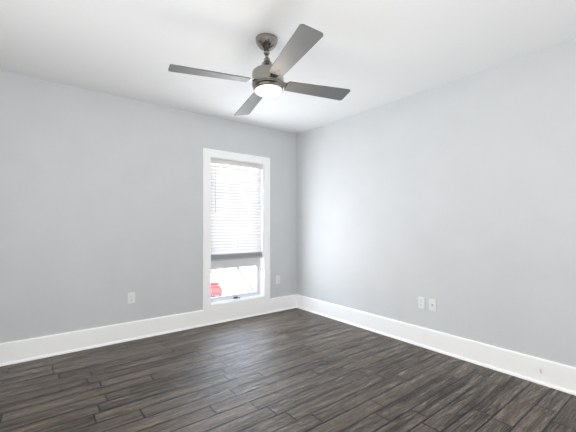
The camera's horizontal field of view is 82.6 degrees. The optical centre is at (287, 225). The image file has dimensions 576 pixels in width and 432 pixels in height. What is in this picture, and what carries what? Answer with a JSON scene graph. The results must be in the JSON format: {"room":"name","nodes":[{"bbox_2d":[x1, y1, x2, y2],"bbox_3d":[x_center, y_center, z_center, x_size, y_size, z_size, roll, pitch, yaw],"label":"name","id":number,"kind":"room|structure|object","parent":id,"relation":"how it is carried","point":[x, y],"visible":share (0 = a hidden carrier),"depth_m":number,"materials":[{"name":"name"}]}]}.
{"room":"empty bedroom","nodes":[
{"label":"empty bedroom","id":0,"kind":"room"},
{"bbox_2d":[0,70,296,342],"bbox_3d":[-1.691,-0.068,3.774,4.820,2.675,0.160,0,0,-38],"label":"wall","id":1,"kind":"structure","parent":0,"point":[101,205],"depth_m":3.49,"materials":[{"name":"paint"}]},
{"bbox_2d":[128,292,134,303],"bbox_3d":[-1.735,0.805,3.634,0.076,0.122,0.007,0,0,-38],"label":"electrical outlet","id":2,"kind":"object","parent":1,"relation":"attached to","point":[131,297],"visible":1,"depth_m":3.63,"materials":[{"name":"white plastic"}]},
{"bbox_2d":[203,148,269,309],"bbox_3d":[-0.713,0.050,4.512,1.020,2.050,0.168,0,0,-38],"label":"window","id":3,"kind":"structure","parent":1,"relation":"in","point":[261,292],"depth_m":4.49,"materials":[{"name":"white wood"}]},
{"bbox_2d":[211,158,262,260],"bbox_3d":[-0.693,-0.200,4.486,0.804,1.333,0.072,0,0,-38],"label":"window blinds","id":4,"kind":"object","parent":3,"relation":"attached to","point":[236,217],"visible":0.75,"depth_m":4.48,"materials":[{"name":"white plastic"}]},
{"bbox_2d":[276,275,279,283],"bbox_3d":[-0.148,0.805,4.860,0.076,0.122,0.007,0,0,-38],"label":"electrical outlet","id":5,"kind":"object","parent":1,"relation":"attached to","point":[277,279],"visible":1,"depth_m":4.86,"materials":[{"name":"white plastic"}]},
{"bbox_2d":[0,294,296,366],"bbox_3d":[-1.633,1.170,3.699,4.500,0.200,0.029,0,0,-38],"label":"baseboard","id":6,"kind":"structure","parent":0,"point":[19,351],"depth_m":3.60,"materials":[{"name":"white wood"}]},
{"bbox_2d":[0,308,575,431],"bbox_3d":[-0.205,1.300,1.851,4.820,0.060,5.020,0,0,-38],"label":"floor","id":7,"kind":"structure","parent":0,"point":[295,370],"depth_m":2.57,"materials":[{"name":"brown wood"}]},
{"bbox_2d":[0,0,575,134],"bbox_3d":[-0.205,-1.455,1.851,4.820,0.100,5.020,0,0,-38],"label":"ceiling","id":8,"kind":"structure","parent":0,"point":[370,54],"depth_m":2.56,"materials":[{"name":"white paint"}]},
{"bbox_2d":[168,24,349,115],"bbox_3d":[-0.151,-1.195,2.475,1.084,0.420,1.084,0,0,21],"label":"ceiling fan","id":9,"kind":"object","parent":8,"relation":"hanging from","point":[267,79],"visible":1,"depth_m":2.37,"materials":[{"name":"silver metal"}]},
{"bbox_2d":[297,38,575,366],"bbox_3d":[1.688,-0.068,3.213,0.160,2.675,4.860,0,0,-38],"label":"wall","id":10,"kind":"structure","parent":0,"point":[455,200],"depth_m":3.13,"materials":[{"name":"paint"}]},
{"bbox_2d":[418,296,424,308],"bbox_3d":[1.401,0.815,3.446,0.007,0.122,0.076,0,0,-38],"label":"electrical outlet","id":11,"kind":"object","parent":10,"relation":"attached to","point":[421,302],"visible":1,"depth_m":3.44,"materials":[{"name":"white plastic"}]},
{"bbox_2d":[429,298,435,311],"bbox_3d":[1.473,0.815,3.348,0.014,0.122,0.076,0,0,-38],"label":"electrical outlet","id":12,"kind":"object","parent":10,"relation":"attached to","point":[432,304],"visible":1,"depth_m":3.35,"materials":[{"name":"white plastic"}]},
{"bbox_2d":[297,294,575,395],"bbox_3d":[1.569,1.170,3.212,0.029,0.200,4.684,0,0,-38],"label":"baseboard","id":13,"kind":"structure","parent":10,"relation":"attached to","point":[557,376],"depth_m":3.12,"materials":[{"name":"white wood"}]},
{"label":"outside","id":14,"kind":"structure","parent":0,"visible":0},
{"bbox_2d":[211,266,254,296],"bbox_3d":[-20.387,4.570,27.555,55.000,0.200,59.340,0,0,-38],"label":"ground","id":15,"kind":"structure","parent":14,"point":[232,284],"depth_m":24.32,"materials":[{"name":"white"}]},
{"bbox_2d":[211,270,221,295],"bbox_3d":[-5.287,3.770,21.394,1.820,1.400,4.200,0,0,-14],"label":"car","id":16,"kind":"object","parent":15,"relation":"on","point":[215,279],"depth_m":20.04,"materials":[{"name":"red metal"}]},
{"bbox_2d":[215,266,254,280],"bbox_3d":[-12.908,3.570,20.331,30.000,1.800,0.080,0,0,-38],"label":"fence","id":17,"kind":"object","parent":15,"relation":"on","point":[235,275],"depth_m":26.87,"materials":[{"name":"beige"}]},
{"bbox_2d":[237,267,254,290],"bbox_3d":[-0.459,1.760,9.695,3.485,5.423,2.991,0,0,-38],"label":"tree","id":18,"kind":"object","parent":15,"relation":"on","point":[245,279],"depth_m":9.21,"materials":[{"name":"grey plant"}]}
]}

